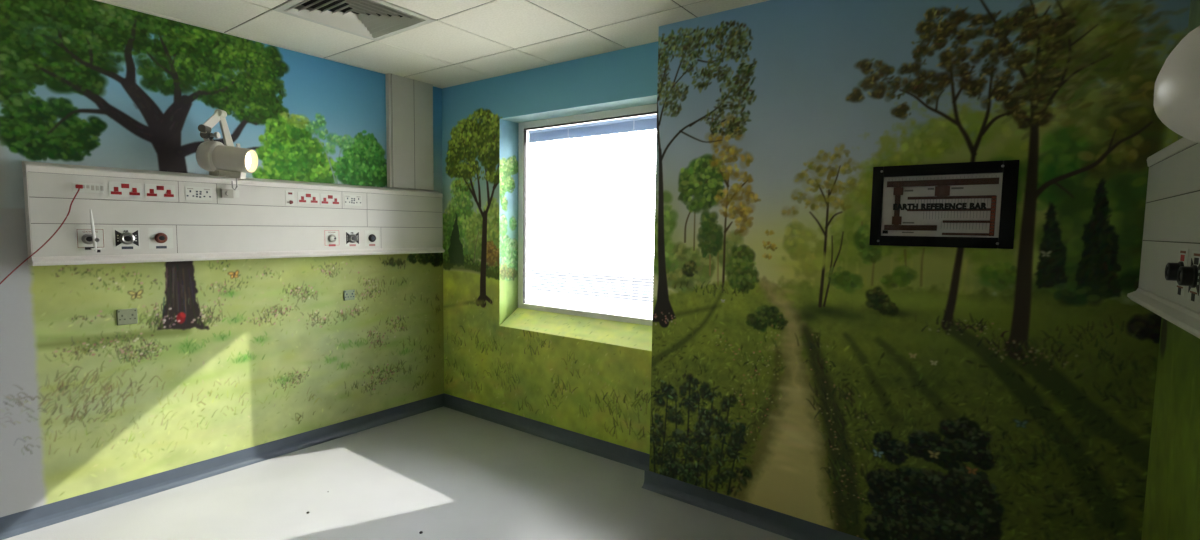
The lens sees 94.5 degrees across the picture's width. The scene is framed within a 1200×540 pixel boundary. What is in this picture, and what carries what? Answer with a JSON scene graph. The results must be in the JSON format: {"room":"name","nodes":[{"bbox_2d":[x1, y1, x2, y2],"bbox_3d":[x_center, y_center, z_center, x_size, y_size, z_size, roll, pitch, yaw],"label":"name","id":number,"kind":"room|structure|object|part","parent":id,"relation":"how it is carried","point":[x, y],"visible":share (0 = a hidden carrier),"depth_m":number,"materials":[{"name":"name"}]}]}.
{"room":"hospital room","nodes":[
{"label":"hospital room","id":0,"kind":"room"},
{"bbox_2d":[0,0,443,516],"bbox_3d":[-2.960,-0.035,2.616,0.120,2.676,5.900,4,5,36],"label":"wall","id":1,"kind":"structure","parent":0,"point":[220,357],"depth_m":3.20,"materials":[{"name":"paint"}]},
{"bbox_2d":[116,308,137,324],"bbox_3d":[-2.587,0.256,3.038,0.010,0.086,0.088,4,5,36],"label":"wall socket","id":2,"kind":"object","parent":1,"relation":"attached to","point":[124,316],"visible":1,"depth_m":3.03,"materials":[{"name":"grey"}]},
{"bbox_2d":[0,393,443,539],"bbox_3d":[-3.005,1.262,2.547,0.036,0.100,5.600,4,5,36],"label":"baseboard","id":3,"kind":"structure","parent":1,"relation":"attached to","point":[15,524],"depth_m":3.32,"materials":[{"name":"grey plastic"}]},
{"bbox_2d":[22,161,444,265],"bbox_3d":[-2.039,-0.335,3.631,0.118,0.505,2.400,4,5,36],"label":"bedhead trunking","id":4,"kind":"object","parent":1,"relation":"attached to","point":[139,216],"visible":0.97,"depth_m":3.24,"materials":[{"name":"white metal"}]},
{"bbox_2d":[0,184,82,283],"bbox_3d":[-2.701,-0.110,2.609,0.026,0.609,0.453,3,5,26],"label":"cord","id":5,"kind":"object","parent":4,"relation":"hanging from","point":[79,187],"visible":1,"depth_m":2.70,"materials":[{"name":"red plastic"}]},
{"bbox_2d":[75,227,104,249],"bbox_3d":[-2.602,-0.161,2.835,0.001,0.114,0.110,4,5,36],"label":"outlet","id":6,"kind":"object","parent":4,"relation":"attached to","point":[83,235],"depth_m":2.82,"materials":[{"name":"grey plastic"}]},
{"bbox_2d":[90,209,101,251],"bbox_3d":[-2.569,-0.199,2.824,0.026,0.220,0.040,4,5,36],"label":"flowmeter","id":7,"kind":"object","parent":4,"relation":"attached to","point":[95,239],"visible":1,"depth_m":2.81,"materials":[{"name":"white"}]},
{"bbox_2d":[108,181,141,197],"bbox_3d":[-2.509,-0.425,2.934,0.003,0.076,0.136,4,5,36],"label":"socket","id":8,"kind":"object","parent":4,"relation":"attached to","point":[116,189],"depth_m":2.93,"materials":[{"name":"red plastic"}]},
{"bbox_2d":[113,228,140,248],"bbox_3d":[-2.515,-0.168,2.951,0.001,0.114,0.110,4,5,36],"label":"outlet","id":9,"kind":"object","parent":4,"relation":"attached to","point":[123,238],"depth_m":2.94,"materials":[{"name":"grey plastic"}]},
{"bbox_2d":[124,236,130,240],"bbox_3d":[-2.507,-0.167,2.946,0.018,0.031,0.031,4,5,36],"label":"socket","id":10,"kind":"object","parent":4,"relation":"attached to","point":[126,238],"depth_m":2.94,"materials":[{"name":"black plastic"}]},
{"bbox_2d":[144,184,175,198],"bbox_3d":[-2.419,-0.431,3.054,0.003,0.076,0.136,4,5,36],"label":"socket","id":11,"kind":"object","parent":4,"relation":"attached to","point":[151,191],"depth_m":3.05,"materials":[{"name":"red plastic"}]},
{"bbox_2d":[148,228,172,248],"bbox_3d":[-2.427,-0.176,3.069,0.001,0.114,0.110,4,5,36],"label":"outlet","id":12,"kind":"object","parent":4,"relation":"attached to","point":[158,238],"depth_m":3.06,"materials":[{"name":"grey plastic"}]},
{"bbox_2d":[185,186,211,200],"bbox_3d":[-2.312,-0.439,3.198,0.003,0.076,0.132,4,5,36],"label":"socket","id":13,"kind":"object","parent":4,"relation":"attached to","point":[192,193],"depth_m":3.20,"materials":[{"name":"white plastic"}]},
{"bbox_2d":[196,109,257,190],"bbox_3d":[-2.150,-0.699,3.255,0.295,0.459,0.321,0,4,-9],"label":"lamp","id":14,"kind":"object","parent":4,"relation":"attached to","point":[221,160],"visible":1,"depth_m":3.14,"materials":[{"name":"beige"}]},
{"bbox_3d":[-2.208,-0.848,3.156,0.010,0.127,0.126,2,4,14],"label":"arm","id":15,"kind":"part","parent":14,"relation":"part of"},
{"bbox_3d":[-2.185,-0.764,3.147,0.050,0.036,0.036,1,4,-3],"label":"clamp knob","id":16,"kind":"part","parent":14,"relation":"part of","materials":[{"name":"silver metal"}]},
{"bbox_3d":[-2.209,-0.761,3.297,0.050,0.312,0.173,1,4,-2],"label":"arm","id":17,"kind":"part","parent":14,"relation":"part of"},
{"bbox_3d":[-2.118,-0.550,3.191,0.137,0.049,0.050,1,4,-3],"label":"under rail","id":18,"kind":"part","parent":14,"relation":"part of","materials":[{"name":"white metal"}]},
{"bbox_2d":[221,189,233,197],"bbox_3d":[-2.220,-0.456,3.306,0.020,0.052,0.060,4,5,36],"label":"switch","id":19,"kind":"object","parent":4,"relation":"attached to","point":[225,193],"depth_m":3.30,"materials":[{"name":"grey plastic"}]},
{"bbox_3d":[-2.014,-0.471,3.603,0.004,0.117,2.390,4,5,36],"label":"panel","id":20,"kind":"part","parent":4,"relation":"part of","materials":[{"name":"white metal"}]},
{"bbox_3d":[-2.015,-0.349,3.613,0.004,0.123,2.390,4,5,36],"label":"panel","id":21,"kind":"part","parent":4,"relation":"part of","materials":[{"name":"white metal"}]},
{"bbox_3d":[-2.018,-0.206,3.623,0.004,0.157,2.390,4,5,36],"label":"panel","id":22,"kind":"part","parent":4,"relation":"part of","materials":[{"name":"white metal"}]},
{"bbox_2d":[285,190,294,205],"bbox_3d":[-2.005,-0.466,3.597,0.017,0.095,0.055,4,5,36],"label":"socket","id":23,"kind":"object","parent":4,"relation":"attached to","point":[289,194],"depth_m":3.60,"materials":[{"name":"grey plastic"}]},
{"bbox_2d":[297,192,318,204],"bbox_3d":[-1.942,-0.476,3.694,0.003,0.076,0.136,4,5,36],"label":"socket","id":24,"kind":"object","parent":4,"relation":"attached to","point":[303,198],"depth_m":3.69,"materials":[{"name":"red plastic"}]},
{"bbox_2d":[320,194,339,205],"bbox_3d":[-1.853,-0.482,3.813,0.003,0.076,0.136,4,5,36],"label":"socket","id":25,"kind":"object","parent":4,"relation":"attached to","point":[325,199],"depth_m":3.81,"materials":[{"name":"red plastic"}]},
{"bbox_2d":[324,230,339,245],"bbox_3d":[-1.853,-0.221,3.839,0.001,0.114,0.110,4,5,36],"label":"outlet","id":26,"kind":"object","parent":4,"relation":"attached to","point":[331,237],"depth_m":3.83,"materials":[{"name":"grey plastic"}]},
{"bbox_2d":[345,230,359,245],"bbox_3d":[-1.764,-0.227,3.958,0.001,0.114,0.110,4,5,36],"label":"outlet","id":27,"kind":"object","parent":4,"relation":"attached to","point":[352,237],"depth_m":3.95,"materials":[{"name":"grey plastic"}]},
{"bbox_2d":[344,195,361,205],"bbox_3d":[-1.755,-0.495,3.945,0.003,0.076,0.132,4,5,36],"label":"socket","id":28,"kind":"object","parent":4,"relation":"attached to","point":[349,200],"depth_m":3.94,"materials":[{"name":"white plastic"}]},
{"bbox_2d":[365,230,378,245],"bbox_3d":[-1.675,-0.234,4.078,0.001,0.114,0.110,4,5,36],"label":"outlet","id":29,"kind":"object","parent":4,"relation":"attached to","point":[371,236],"depth_m":4.07,"materials":[{"name":"grey plastic"}]},
{"bbox_2d":[344,290,354,300],"bbox_3d":[-1.830,0.183,4.052,0.010,0.074,0.082,4,5,36],"label":"wall socket","id":30,"kind":"object","parent":1,"relation":"attached to","point":[348,294],"visible":1,"depth_m":4.05,"materials":[{"name":"grey"}]},
{"bbox_2d":[385,73,433,190],"bbox_3d":[-1.488,-1.063,4.361,0.051,0.848,0.392,4,5,36],"label":"duct","id":31,"kind":"object","parent":1,"relation":"attached to","point":[409,102],"visible":1,"depth_m":4.32,"materials":[{"name":"white metal"}]},
{"bbox_2d":[4,406,792,539],"bbox_3d":[-1.239,1.477,1.356,4.550,0.100,6.020,4,5,36],"label":"floor","id":32,"kind":"structure","parent":0,"point":[443,473],"depth_m":3.12,"materials":[{"name":"grey plastic"}]},
{"bbox_2d":[95,0,768,87],"bbox_3d":[-1.199,-1.391,1.139,4.550,0.300,6.020,4,5,36],"label":"ceiling","id":33,"kind":"structure","parent":0,"point":[468,41],"depth_m":3.23,"materials":[{"name":"tile"}]},
{"bbox_2d":[273,0,435,40],"bbox_3d":[-1.325,-1.412,3.011,0.594,0.064,0.594,4,5,36],"label":"ceiling vent","id":34,"kind":"object","parent":33,"relation":"in","point":[374,20],"visible":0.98,"depth_m":3.05,"materials":[{"name":"white metal"}]},
{"bbox_3d":[-1.325,-1.391,3.012,0.420,0.023,0.420,4,5,36],"label":"louvre blade","id":35,"kind":"part","parent":34,"relation":"part of","materials":[{"name":"white metal"}]},
{"bbox_3d":[-1.325,-1.391,3.012,0.100,0.023,0.100,4,5,36],"label":"louvre blade","id":36,"kind":"part","parent":34,"relation":"part of","materials":[{"name":"white metal"}]},
{"bbox_3d":[-1.325,-1.391,3.012,0.340,0.023,0.340,4,5,36],"label":"louvre blade","id":37,"kind":"part","parent":34,"relation":"part of","materials":[{"name":"white metal"}]},
{"bbox_3d":[-1.325,-1.391,3.012,0.180,0.023,0.180,4,5,36],"label":"louvre blade","id":38,"kind":"part","parent":34,"relation":"part of","materials":[{"name":"white metal"}]},
{"bbox_3d":[-1.325,-1.391,3.012,0.260,0.023,0.260,4,5,36],"label":"louvre blade","id":39,"kind":"part","parent":34,"relation":"part of","materials":[{"name":"white metal"}]},
{"bbox_2d":[442,41,657,453],"bbox_3d":[-0.364,-0.116,4.173,2.424,2.676,0.300,4,5,36],"label":"wall","id":40,"kind":"structure","parent":0,"point":[588,376],"depth_m":4.22,"materials":[{"name":"paint"}]},
{"bbox_2d":[444,393,649,470],"bbox_3d":[-0.475,1.177,4.130,2.204,0.100,0.036,4,5,36],"label":"baseboard","id":41,"kind":"structure","parent":40,"relation":"attached to","point":[621,454],"depth_m":4.04,"materials":[{"name":"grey plastic"}]},
{"bbox_2d":[518,104,656,325],"bbox_3d":[-0.061,-0.389,4.046,1.410,1.468,0.092,4,5,36],"label":"window","id":42,"kind":"structure","parent":40,"relation":"in","point":[523,157],"depth_m":4.37,"materials":[{"name":"white"}]},
{"bbox_2d":[528,114,656,318],"bbox_3d":[-0.058,-0.379,4.052,1.276,1.370,0.016,4,5,36],"label":"blind","id":43,"kind":"object","parent":42,"relation":"attached to","point":[649,122],"visible":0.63,"depth_m":4.03,"materials":[{"name":"white"}]},
{"bbox_3d":[-0.246,-0.392,4.182,0.007,1.348,0.001,4,5,36],"label":"ladder cord","id":44,"kind":"part","parent":43,"relation":"part of","materials":[{"name":"white plastic"}]},
{"bbox_3d":[-0.067,0.298,4.103,1.276,0.012,0.014,4,5,36],"label":"rail","id":45,"kind":"part","parent":43,"relation":"part of","materials":[{"name":"white"}]},
{"bbox_3d":[-0.049,-1.052,4.001,1.276,0.020,0.016,4,5,36],"label":"head rail","id":46,"kind":"part","parent":43,"relation":"part of","materials":[{"name":"white"}]},
{"bbox_3d":[0.222,-0.359,3.835,0.007,1.348,0.001,4,5,36],"label":"ladder cord","id":47,"kind":"part","parent":43,"relation":"part of","materials":[{"name":"white plastic"}]},
{"bbox_2d":[649,0,1190,539],"bbox_3d":[1.357,0.014,2.765,2.226,2.676,0.512,4,5,36],"label":"wall","id":48,"kind":"structure","parent":0,"point":[804,368],"depth_m":2.45,"materials":[{"name":"paint"}]},
{"bbox_2d":[642,470,864,539],"bbox_3d":[1.115,1.309,2.688,2.136,0.100,0.036,4,5,36],"label":"baseboard","id":49,"kind":"structure","parent":48,"relation":"attached to","point":[782,524],"depth_m":2.97,"materials":[{"name":"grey plastic"}]},
{"bbox_2d":[869,160,1019,248],"bbox_3d":[1.432,-0.271,2.341,0.520,0.348,0.047,4,5,36],"label":"sign","id":50,"kind":"object","parent":48,"relation":"attached to","point":[963,204],"visible":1,"depth_m":2.32,"materials":[{"name":"black"}]},
{"bbox_3d":[1.429,-0.271,2.345,0.428,0.258,0.004,4,5,36],"label":"panel","id":51,"kind":"part","parent":50,"relation":"part of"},
{"bbox_2d":[1141,0,1199,539],"bbox_3d":[0.440,0.228,-0.223,0.120,2.676,5.388,4,5,36],"label":"wall","id":52,"kind":"structure","parent":0,"point":[1172,496],"depth_m":1.74,"materials":[{"name":"paint"}]},
{"bbox_2d":[1127,137,1199,338],"bbox_3d":[1.016,-0.072,0.726,0.118,0.505,2.831,4,5,36],"label":"bedhead trunking","id":53,"kind":"object","parent":52,"relation":"attached to","point":[1169,277],"visible":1,"depth_m":1.50,"materials":[{"name":"white metal"}]},
{"bbox_3d":[0.993,0.054,0.751,0.004,0.157,2.827,4,5,36],"label":"panel","id":54,"kind":"part","parent":53,"relation":"part of","materials":[{"name":"white metal"}]},
{"bbox_3d":[0.995,-0.089,0.741,0.004,0.123,2.827,4,5,36],"label":"panel","id":55,"kind":"part","parent":53,"relation":"part of","materials":[{"name":"white metal"}]},
{"bbox_3d":[0.996,-0.212,0.731,0.004,0.117,2.827,4,5,36],"label":"panel","id":56,"kind":"part","parent":53,"relation":"part of","materials":[{"name":"white metal"}]},
{"bbox_2d":[1153,26,1199,143],"bbox_3d":[0.966,-0.360,0.748,0.538,0.468,0.200,-2,5,-29],"label":"lamp","id":57,"kind":"object","parent":53,"relation":"attached to","point":[1176,104],"visible":1,"depth_m":0.69,"materials":[{"name":"grey plastic"}]},
{"bbox_2d":[1175,248,1188,296],"bbox_3d":[1.480,0.004,1.412,0.001,0.118,0.100,4,5,36],"label":"outlet","id":58,"kind":"object","parent":53,"relation":"attached to","point":[1183,255],"depth_m":1.40,"materials":[{"name":"grey plastic"}]},
{"bbox_2d":[1188,250,1199,302],"bbox_3d":[1.399,0.014,1.304,0.001,0.118,0.100,4,5,36],"label":"outlet","id":59,"kind":"object","parent":53,"relation":"attached to","point":[1194,271],"depth_m":1.29,"materials":[{"name":"grey plastic"}]},
{"label":"outside","id":60,"kind":"structure","parent":0,"visible":0},
{"bbox_2d":[530,257,653,316],"bbox_3d":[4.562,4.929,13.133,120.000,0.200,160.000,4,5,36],"label":"ground","id":61,"kind":"structure","parent":60,"point":[637,260],"depth_m":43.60,"materials":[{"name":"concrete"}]},
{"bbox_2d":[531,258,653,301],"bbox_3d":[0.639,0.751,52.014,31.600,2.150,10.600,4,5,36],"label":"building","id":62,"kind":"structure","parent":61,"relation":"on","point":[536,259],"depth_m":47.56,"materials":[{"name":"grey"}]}
]}

